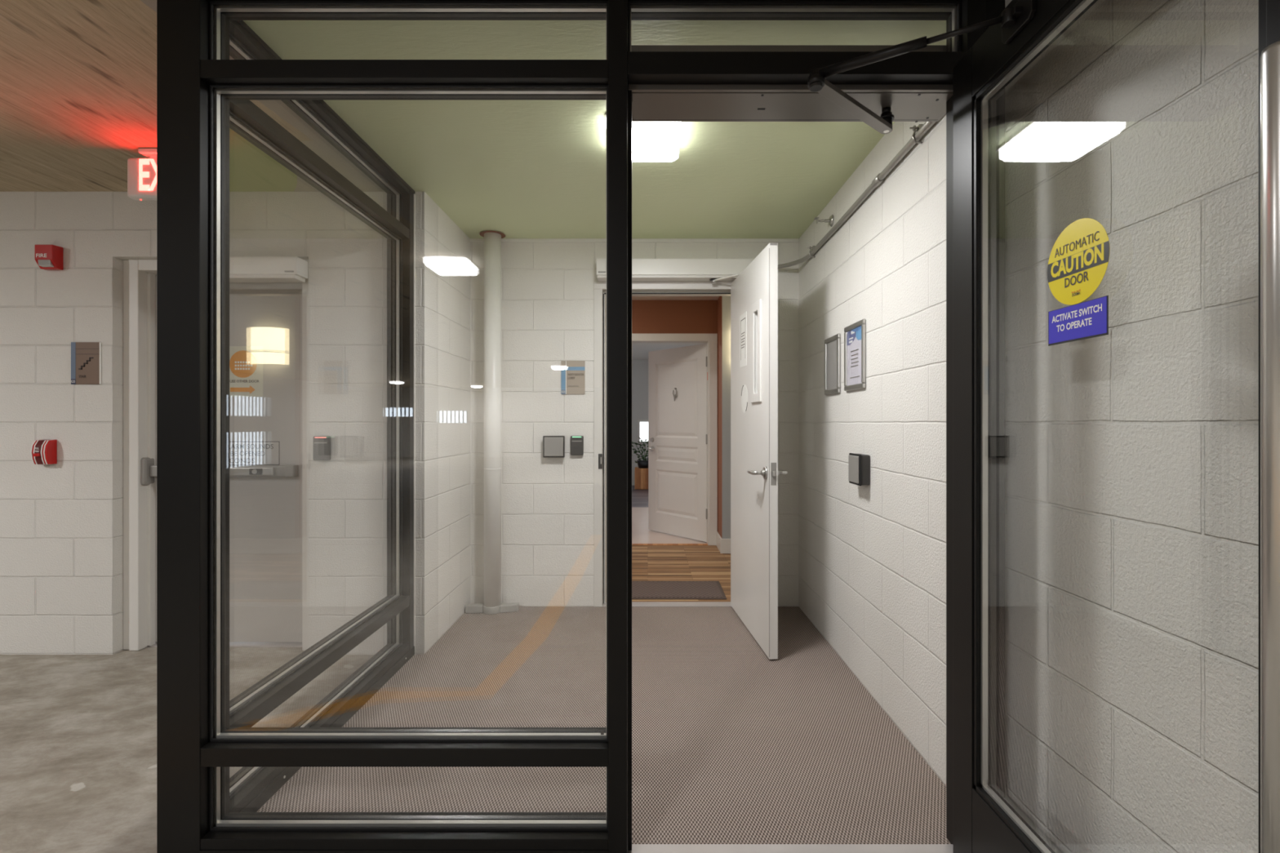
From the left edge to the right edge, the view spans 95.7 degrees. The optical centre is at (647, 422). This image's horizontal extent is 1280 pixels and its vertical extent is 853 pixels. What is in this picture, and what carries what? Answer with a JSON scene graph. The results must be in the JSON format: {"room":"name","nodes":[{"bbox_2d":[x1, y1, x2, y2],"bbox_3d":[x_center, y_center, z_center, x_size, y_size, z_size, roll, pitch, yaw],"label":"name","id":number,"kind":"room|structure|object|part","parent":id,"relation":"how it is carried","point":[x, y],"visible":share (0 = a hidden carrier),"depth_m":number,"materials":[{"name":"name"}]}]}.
{"room":"parking garage","nodes":[
{"label":"parking garage","id":0,"kind":"room"},
{"bbox_2d":[0,191,438,654],"bbox_3d":[-5.687,0.003,3.147,9.026,2.634,0.200,0,0,0],"label":"wall","id":1,"kind":"structure","parent":0,"point":[61,523],"depth_m":3.05,"materials":[{"name":"white brick"}]},
{"bbox_2d":[30,439,57,464],"bbox_3d":[-3.147,0.154,3.014,0.085,0.128,0.065,0,0,0],"label":"station","id":2,"kind":"object","parent":1,"relation":"attached to","point":[43,451],"visible":1,"depth_m":3.00,"materials":[{"name":"red plastic"}]},
{"bbox_3d":[-3.151,0.168,2.989,0.026,0.016,0.016,0,0,0],"label":"pull handle","id":3,"kind":"part","parent":2,"relation":"part of","materials":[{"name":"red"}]},
{"bbox_3d":[-3.151,0.154,3.018,0.030,0.128,0.056,0,0,0],"label":"panel","id":4,"kind":"part","parent":2,"relation":"part of","materials":[{"name":"red plastic"}]},
{"bbox_2d":[35,244,62,270],"bbox_3d":[-3.119,-0.860,3.017,0.093,0.120,0.058,0,0,0],"label":"fire alarm strobe","id":5,"kind":"object","parent":1,"relation":"attached to","point":[48,257],"visible":1,"depth_m":2.99,"materials":[{"name":"red plastic"}]},
{"bbox_2d":[71,342,101,384],"bbox_3d":[-2.950,-0.310,3.042,0.154,0.221,0.007,0,0,0],"label":"sign","id":6,"kind":"object","parent":1,"relation":"attached to","point":[86,357],"visible":1,"depth_m":3.04,"materials":[{"name":"brown plastic"}]},
{"bbox_2d":[123,259,308,650],"bbox_3d":[-2.308,0.174,3.164,1.045,2.092,0.145,0,0,0],"label":"door","id":7,"kind":"structure","parent":1,"relation":"in","point":[268,322],"depth_m":3.18,"materials":[{"name":"white paint"}]},
{"bbox_3d":[-2.310,0.265,3.159,0.780,0.060,0.044,0,0,0],"label":"rail","id":8,"kind":"part","parent":7,"relation":"part of","materials":[{"name":"metal"}]},
{"bbox_2d":[235,361,252,369],"bbox_3d":[-2.219,-0.312,3.181,0.097,0.046,0.001,0,0,0],"label":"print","id":9,"kind":"object","parent":7,"relation":"attached to","point":[238,365],"depth_m":3.18,"materials":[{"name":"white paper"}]},
{"bbox_3d":[-2.110,0.265,3.120,0.070,0.034,0.004,0,0,0],"label":"lock plate","id":10,"kind":"part","parent":7,"relation":"part of","materials":[{"name":"grey plastic"}]},
{"bbox_2d":[146,642,302,647],"bbox_3d":[-2.275,1.242,3.197,0.980,0.056,0.100,0,0,0],"label":"threshold","id":11,"kind":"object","parent":1,"relation":"attached to","point":[231,644],"depth_m":3.15,"materials":[{"name":"metal"}]},
{"bbox_2d":[229,256,307,282],"bbox_3d":[-2.123,-0.790,2.996,0.675,0.110,0.100,0,0,0],"label":"operator","id":12,"kind":"object","parent":1,"relation":"attached to","point":[242,268],"visible":0.57,"depth_m":2.95,"materials":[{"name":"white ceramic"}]},
{"bbox_3d":[-2.125,-0.745,2.999,0.650,0.020,0.094,0,0,0],"label":"plate","id":13,"kind":"part","parent":12,"relation":"part of","materials":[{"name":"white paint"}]},
{"bbox_2d":[213,11,415,826],"bbox_3d":[-1.284,0.003,2.374,0.124,2.434,1.345,0,0,0],"label":"window","id":14,"kind":"structure","parent":1,"relation":"in","point":[251,788],"depth_m":2.51,"materials":[{"name":"brown metal"}]},
{"bbox_3d":[-1.287,-1.197,2.346,0.115,0.034,1.288,0,0,0],"label":"rail","id":15,"kind":"part","parent":14,"relation":"part of","materials":[{"name":"brown metal"}]},
{"bbox_3d":[-1.287,1.182,2.346,0.115,0.076,1.288,0,0,0],"label":"rail","id":16,"kind":"part","parent":14,"relation":"part of","materials":[{"name":"brown metal"}]},
{"bbox_3d":[-1.287,-0.971,2.346,0.115,0.050,1.288,0,0,0],"label":"rail","id":17,"kind":"part","parent":14,"relation":"part of","materials":[{"name":"brown metal"}]},
{"bbox_3d":[-1.287,0.920,2.346,0.115,0.051,1.288,0,0,0],"label":"rail","id":18,"kind":"part","parent":14,"relation":"part of","materials":[{"name":"brown metal"}]},
{"bbox_3d":[-1.287,0.003,3.015,0.118,2.434,0.050,0,0,0],"label":"post","id":19,"kind":"part","parent":14,"relation":"part of","materials":[{"name":"brown metal"}]},
{"bbox_2d":[313,435,330,460],"bbox_3d":[-1.705,0.136,3.031,0.084,0.128,0.029,0,0,0],"label":"card reader","id":20,"kind":"object","parent":1,"relation":"attached to","point":[322,444],"visible":1,"depth_m":3.02,"materials":[{"name":"grey plastic"}]},
{"bbox_2d":[438,206,470,639],"bbox_3d":[-1.274,0.003,3.541,0.200,2.634,0.588,0,0,0],"label":"wall","id":21,"kind":"structure","parent":0,"point":[454,245],"depth_m":3.50,"materials":[{"name":"white brick"}]},
{"bbox_2d":[0,0,946,359],"bbox_3d":[-3.600,-1.274,-2.950,13.200,0.120,28.500,0,0,0],"label":"ceiling","id":22,"kind":"structure","parent":0,"point":[513,168],"depth_m":2.43,"materials":[{"name":"green paint"}]},
{"bbox_2d":[127,148,156,200],"bbox_3d":[-2.172,-1.105,2.600,0.305,0.218,0.080,0,0,0],"label":"exit sign","id":23,"kind":"object","parent":22,"relation":"hanging from","point":[141,172],"visible":0.51,"depth_m":2.58,"materials":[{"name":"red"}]},
{"bbox_2d":[604,112,681,161],"bbox_3d":[-0.015,-1.177,2.420,0.304,0.074,0.304,0,0,0],"label":"ceiling light","id":24,"kind":"object","parent":22,"relation":"attached to","point":[651,141],"visible":0.57,"depth_m":2.35,"materials":[{"name":"white plastic"}]},
{"bbox_2d":[0,606,951,852],"bbox_3d":[-4.500,1.270,-6.673,11.000,0.100,21.055,0,0,0],"label":"floor","id":25,"kind":"structure","parent":0,"point":[732,744],"depth_m":2.27,"materials":[{"name":"carpet"}]},
{"bbox_2d":[156,0,631,852],"bbox_3d":[-0.696,0.003,1.644,1.301,2.434,0.116,0,0,0],"label":"window","id":26,"kind":"structure","parent":25,"relation":"on","point":[197,78],"depth_m":1.59,"materials":[{"name":"brown metal"}]},
{"bbox_3d":[-1.287,0.003,1.645,0.118,2.434,0.114,0,0,0],"label":"corner post","id":27,"kind":"part","parent":26,"relation":"part of","materials":[{"name":"brown metal"}]},
{"bbox_3d":[-0.668,-0.971,1.645,1.120,0.050,0.111,0,0,0],"label":"rail","id":28,"kind":"part","parent":26,"relation":"part of","materials":[{"name":"brown metal"}]},
{"bbox_3d":[-0.668,0.920,1.645,1.120,0.051,0.111,0,0,0],"label":"rail","id":29,"kind":"part","parent":26,"relation":"part of","materials":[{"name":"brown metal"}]},
{"bbox_3d":[-0.668,1.182,1.645,1.120,0.076,0.111,0,0,0],"label":"rail","id":30,"kind":"part","parent":26,"relation":"part of","materials":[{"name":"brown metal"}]},
{"bbox_3d":[-0.668,-1.197,1.645,1.120,0.034,0.111,0,0,0],"label":"rail","id":31,"kind":"part","parent":26,"relation":"part of","materials":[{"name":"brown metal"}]},
{"bbox_2d":[465,231,519,614],"bbox_3d":[-1.000,0.003,3.735,0.330,2.433,0.164,0,0,0],"label":"standpipe","id":32,"kind":"object","parent":25,"relation":"on","point":[492,605],"visible":1,"depth_m":3.69,"materials":[{"name":"white metal"}]},
{"bbox_2d":[470,242,798,606],"bbox_3d":[-0.187,0.003,3.938,2.374,2.634,0.205,0,0,0],"label":"wall","id":33,"kind":"structure","parent":0,"point":[547,288],"depth_m":3.83,"materials":[{"name":"white brick"}]},
{"bbox_2d":[542,435,564,457],"bbox_3d":[-0.614,0.159,3.807,0.142,0.142,0.055,0,0,0],"label":"button","id":34,"kind":"object","parent":33,"relation":"attached to","point":[553,446],"visible":1,"depth_m":3.78,"materials":[{"name":"grey plastic"}]},
{"bbox_2d":[560,360,585,394],"bbox_3d":[-0.493,-0.296,3.830,0.157,0.221,0.007,0,0,0],"label":"room sign","id":35,"kind":"object","parent":33,"relation":"attached to","point":[572,372],"visible":1,"depth_m":3.83,"materials":[{"name":"beige plastic"}]},
{"bbox_2d":[570,435,583,455],"bbox_3d":[-0.466,0.153,3.820,0.084,0.128,0.029,0,0,0],"label":"card reader","id":36,"kind":"object","parent":33,"relation":"attached to","point":[576,442],"visible":1,"depth_m":3.81,"materials":[{"name":"grey plastic"}]},
{"bbox_2d":[470,238,799,242],"bbox_3d":[-0.087,-1.202,3.834,2.172,0.021,0.022,0,0,0],"label":"trim","id":37,"kind":"structure","parent":33,"relation":"attached to","point":[472,240],"depth_m":3.82,"materials":[{"name":"white plastic"}]},
{"bbox_2d":[602,601,731,606],"bbox_3d":[0.150,1.242,3.873,0.990,0.057,0.085,0,0,0],"label":"trim","id":38,"kind":"structure","parent":33,"relation":"attached to","point":[633,603],"depth_m":3.86,"materials":[{"name":"metal"}]},
{"bbox_2d":[593,258,754,289],"bbox_3d":[0.172,-0.966,3.729,1.056,0.172,0.210,0,0,0],"label":"operator","id":39,"kind":"object","parent":33,"relation":"attached to","point":[646,273],"visible":0.86,"depth_m":3.72,"materials":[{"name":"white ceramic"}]},
{"bbox_3d":[0.145,-0.905,3.829,1.002,0.051,0.011,0,0,0],"label":"header plate","id":40,"kind":"part","parent":39,"relation":"part of","materials":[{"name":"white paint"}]},
{"bbox_3d":[0.185,-0.940,3.782,1.020,0.016,0.104,0,0,0],"label":"plate","id":41,"kind":"part","parent":39,"relation":"part of","materials":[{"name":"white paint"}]},
{"bbox_3d":[0.495,-0.923,3.705,0.022,0.008,0.213,0,0,-43],"label":"arm","id":42,"kind":"part","parent":39,"relation":"part of","materials":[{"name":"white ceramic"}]},
{"bbox_2d":[593,242,787,659],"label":"door","id":43,"kind":"structure","parent":33,"relation":"in","point":[753,294],"depth_m":3.33,"materials":[{"name":"white paint"}]},
{"bbox_3d":[-0.312,0.258,3.827,0.027,0.100,0.004,0,0,0],"label":"strike plate","id":44,"kind":"part","parent":43,"relation":"part of","materials":[{"name":"grey metal"}]},
{"bbox_3d":[0.145,0.145,3.938,1.002,2.150,0.221,0,0,0],"label":"frame","id":45,"kind":"part","parent":43,"relation":"part of","materials":[{"name":"white paint"}]},
{"bbox_2d":[740,317,745,359],"bbox_3d":[0.575,-0.501,3.492,0.001,0.243,0.110,0,0,-5],"label":"print","id":46,"kind":"object","parent":43,"relation":"attached to","point":[744,317],"depth_m":3.55},
{"bbox_3d":[0.607,0.147,3.395,0.044,2.125,0.875,0,0,-5],"label":"panel","id":47,"kind":"part","parent":43,"relation":"part of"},
{"bbox_3d":[0.566,0.263,3.063,0.062,0.022,0.121,0,0,-5],"label":"lever","id":48,"kind":"part","parent":43,"relation":"part of","materials":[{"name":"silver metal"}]},
{"bbox_3d":[0.624,-0.385,3.193,0.064,0.550,0.190,0,0,-5],"label":"vision frame","id":49,"kind":"part","parent":43,"relation":"part of","materials":[{"name":"white metal"}]},
{"bbox_3d":[0.643,0.263,2.958,0.028,0.114,0.002,0,0,-5],"label":"latch plate","id":50,"kind":"part","parent":43,"relation":"part of","materials":[{"name":"silver metal"}]},
{"bbox_3d":[0.702,0.263,3.074,0.062,0.022,0.121,0,0,-5],"label":"lever","id":51,"kind":"part","parent":43,"relation":"part of","materials":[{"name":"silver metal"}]},
{"bbox_2d":[631,359,648,485],"bbox_3d":[0.000,0.003,11.250,6.200,2.634,0.100,0,0,0],"label":"wall","id":52,"kind":"structure","parent":0,"point":[639,366],"depth_m":11.20,"materials":[{"name":"grey paint"}]},
{"bbox_2d":[637,419,648,444],"bbox_3d":[0.355,0.185,11.185,1.090,0.470,0.030,0,0,0],"label":"window","id":53,"kind":"structure","parent":52,"relation":"in","point":[642,424],"depth_m":11.18,"materials":[{"name":"white glass"}]},
{"bbox_2d":[640,422,648,441],"bbox_3d":[0.375,0.180,11.192,1.050,0.380,0.014,0,0,0],"label":"blind","id":54,"kind":"object","parent":53,"relation":"attached to","point":[643,425],"depth_m":11.18,"materials":[{"name":"white"}]},
{"bbox_2d":[605,300,717,333],"bbox_3d":[-0.950,0.003,5.810,3.300,2.634,0.120,0,0,0],"label":"wall","id":55,"kind":"structure","parent":0,"point":[648,317],"depth_m":5.75,"materials":[{"name":"brown paint"}]},
{"bbox_2d":[605,333,717,545],"bbox_3d":[0.125,0.170,6.153,1.130,2.100,0.836,0,0,0],"label":"door","id":56,"kind":"structure","parent":55,"relation":"in","point":[682,381],"depth_m":6.06,"materials":[{"name":"white paint"}]},
{"bbox_3d":[0.129,0.200,5.812,0.967,2.040,0.125,0,0,0],"label":"frame","id":57,"kind":"part","parent":56,"relation":"part of","materials":[{"name":"white paint"}]},
{"bbox_3d":[0.318,0.172,6.206,0.044,1.657,0.667,0,0,-40],"label":"raised panel","id":58,"kind":"part","parent":56,"relation":"part of","materials":[{"name":"white wood"}]},
{"bbox_3d":[0.318,0.206,6.205,0.044,2.003,0.915,0,0,-40],"label":"panel","id":59,"kind":"part","parent":56,"relation":"part of","materials":[{"name":"white wood"}]},
{"bbox_2d":[631,543,707,545],"bbox_3d":[0.129,1.242,5.772,0.938,0.056,0.055,0,0,0],"label":"trim","id":60,"kind":"structure","parent":55,"relation":"attached to","point":[632,544],"depth_m":5.76,"materials":[{"name":"brown wood"}]},
{"bbox_2d":[605,485,730,601],"bbox_3d":[0.000,1.269,7.555,6.000,0.102,7.290,0,0,0],"label":"floor","id":61,"kind":"structure","parent":0,"point":[649,562],"depth_m":5.18,"materials":[{"name":"brown wood"}]},
{"bbox_2d":[634,466,648,489],"bbox_3d":[-0.066,1.022,10.630,0.339,0.384,0.340,0,0,0],"label":"planter","id":62,"kind":"object","parent":61,"relation":"on","point":[641,475],"visible":0.73,"depth_m":10.46,"materials":[{"name":"brown wood"}]},
{"bbox_2d":[631,437,648,468],"bbox_3d":[-0.058,0.551,10.599,0.501,0.563,0.530,0,0,-42],"label":"potted plant","id":63,"kind":"object","parent":62,"relation":"on","point":[643,464],"visible":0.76,"depth_m":10.55,"materials":[{"name":"green plant"}]},
{"bbox_3d":[-0.066,0.570,10.620,0.298,0.303,0.302,0,0,0],"label":"stem","id":64,"kind":"part","parent":63,"relation":"part of","materials":[{"name":"green plant"}]},
{"bbox_3d":[-0.070,0.766,10.620,0.260,0.133,0.260,0,0,0],"label":"pot","id":65,"kind":"part","parent":63,"relation":"part of","materials":[{"name":"black ceramic"}]},
{"bbox_2d":[605,581,726,599],"bbox_3d":[0.062,1.214,4.205,0.965,0.010,0.440,0,0,0],"label":"doormat","id":66,"kind":"object","parent":61,"relation":"on","point":[640,589],"visible":0.56,"depth_m":4.16,"materials":[{"name":"brown rubber"}]},
{"bbox_2d":[717,296,730,538],"bbox_3d":[1.647,0.003,5.636,1.906,2.634,0.468,0,0,0],"label":"wall","id":67,"kind":"structure","parent":0,"point":[723,302],"depth_m":5.40,"materials":[{"name":"grey paint"}]},
{"bbox_2d":[715,532,721,553],"bbox_3d":[0.686,1.153,5.576,0.016,0.135,0.348,0,0,0],"label":"baseboard","id":68,"kind":"structure","parent":67,"relation":"attached to","point":[718,537],"depth_m":5.59,"materials":[{"name":"white paint"}]},
{"bbox_2d":[720,538,730,553],"bbox_3d":[1.589,1.153,5.393,1.822,0.135,0.018,0,0,0],"label":"baseboard","id":69,"kind":"structure","parent":67,"relation":"attached to","point":[725,544],"depth_m":5.38,"materials":[{"name":"white paint"}]},
{"bbox_2d":[798,0,1258,852],"bbox_3d":[1.100,0.003,-6.580,0.200,2.634,21.240,0,0,0],"label":"wall","id":70,"kind":"structure","parent":0,"point":[1131,451],"depth_m":1.29,"materials":[{"name":"white brick"}]},
{"bbox_2d":[627,844,953,852],"bbox_3d":[0.410,1.241,1.627,0.933,0.058,0.077,0,0,0],"label":"door threshold","id":71,"kind":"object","parent":70,"relation":"attached to","point":[636,848],"depth_m":1.64,"materials":[{"name":"metal"}]},
{"bbox_2d":[626,0,1004,844],"bbox_3d":[0.471,0.003,1.645,1.055,2.434,0.114,0,0,0],"label":"door frame","id":72,"kind":"structure","parent":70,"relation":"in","point":[646,71],"depth_m":1.62,"materials":[{"name":"brown metal"}]},
{"bbox_3d":[0.410,-1.197,1.645,0.933,0.034,0.111,0,0,0],"label":"head rail","id":73,"kind":"part","parent":72,"relation":"part of","materials":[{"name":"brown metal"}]},
{"bbox_2d":[631,0,1035,133],"bbox_3d":[0.430,-0.988,1.526,0.964,0.245,0.583,0,0,0],"label":"operator","id":74,"kind":"object","parent":72,"relation":"attached to","point":[878,110],"visible":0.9,"depth_m":1.70,"materials":[{"name":"brown metal"}]},
{"bbox_3d":[0.430,-0.942,1.728,0.949,0.003,0.145,0,0,0],"label":"plate","id":75,"kind":"part","parent":74,"relation":"part of","materials":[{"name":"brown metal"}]},
{"bbox_3d":[0.577,-0.881,1.620,0.404,0.014,0.034,0,0,-41],"label":"crank arm","id":76,"kind":"part","parent":74,"relation":"part of","materials":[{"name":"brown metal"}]},
{"bbox_3d":[0.720,-0.901,1.336,0.185,0.013,0.013,0,0,30],"label":"arm rod","id":77,"kind":"part","parent":74,"relation":"part of","materials":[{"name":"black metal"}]},
{"bbox_3d":[0.964,0.003,1.650,0.071,2.434,0.064,0,0,0],"label":"filler panel","id":78,"kind":"part","parent":72,"relation":"part of","materials":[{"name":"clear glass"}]},
{"bbox_2d":[953,0,1279,852],"bbox_3d":[0.817,0.123,1.121,0.114,2.170,0.904,0,0,0],"label":"door","id":79,"kind":"structure","parent":72,"relation":"attached to","point":[984,822],"depth_m":1.45,"materials":[{"name":"brown metal"}]},
{"bbox_3d":[0.852,1.071,1.129,0.044,0.273,0.704,0,0,0],"label":"rail","id":80,"kind":"part","parent":79,"relation":"part of","materials":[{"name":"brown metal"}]},
{"bbox_3d":[0.852,-0.897,1.129,0.044,0.130,0.704,0,0,0],"label":"rail","id":81,"kind":"part","parent":79,"relation":"part of","materials":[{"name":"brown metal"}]},
{"bbox_3d":[0.779,0.229,0.711,0.037,1.382,0.037,0,0,0],"label":"pull handle","id":82,"kind":"part","parent":79,"relation":"part of","materials":[{"name":"silver metal"}]},
{"bbox_2d":[813,214,833,226],"bbox_3d":[0.952,-1.093,3.140,0.094,0.064,0.064,0,0,0],"label":"sprinkler head","id":83,"kind":"object","parent":70,"relation":"attached to","point":[830,220],"visible":1,"depth_m":3.13},
{"bbox_2d":[824,333,840,395],"bbox_3d":[0.992,-0.307,3.115,0.014,0.307,0.238,0,0,0],"label":"poster frame","id":84,"kind":"object","parent":70,"relation":"attached to","point":[833,344],"visible":1,"depth_m":3.11,"materials":[{"name":"silver metal"}]},
{"bbox_2d":[844,318,865,391],"bbox_3d":[0.992,-0.316,2.780,0.014,0.318,0.259,0,0,0],"label":"poster frame","id":85,"kind":"object","parent":70,"relation":"attached to","point":[855,333],"visible":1,"depth_m":2.78,"materials":[{"name":"silver metal"}]},
{"bbox_2d":[848,331,854,343],"bbox_3d":[0.993,-0.416,2.818,0.001,0.054,0.078,0,0,0],"label":"print","id":86,"kind":"object","parent":85,"relation":"attached to","point":[851,334],"depth_m":2.82,"materials":[{"name":"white paper"}]},
{"bbox_2d":[847,337,861,386],"bbox_3d":[0.997,-0.316,2.780,0.005,0.298,0.239,0,0,0],"label":"poster","id":87,"kind":"object","parent":85,"relation":"attached to","point":[854,344],"depth_m":2.79,"materials":[{"name":"white paper"}]},
{"bbox_2d":[777,121,935,268],"bbox_3d":[0.963,-1.033,2.781,0.254,0.098,2.150,0,0,-7],"label":"conduit","id":88,"kind":"object","parent":70,"relation":"attached to","point":[922,129],"visible":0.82,"depth_m":2.49,"materials":[{"name":"grey metal"}]},
{"bbox_2d":[848,453,870,485],"bbox_3d":[0.972,0.215,2.665,0.055,0.142,0.142,0,0,0],"label":"button","id":89,"kind":"object","parent":70,"relation":"attached to","point":[859,464],"visible":1,"depth_m":2.60,"materials":[{"name":"grey plastic"}]},
{"bbox_3d":[0.948,0.215,2.665,0.008,0.124,0.124,0,0,0],"label":"press plate","id":90,"kind":"part","parent":89,"relation":"part of","materials":[{"name":"metal"}]}
]}

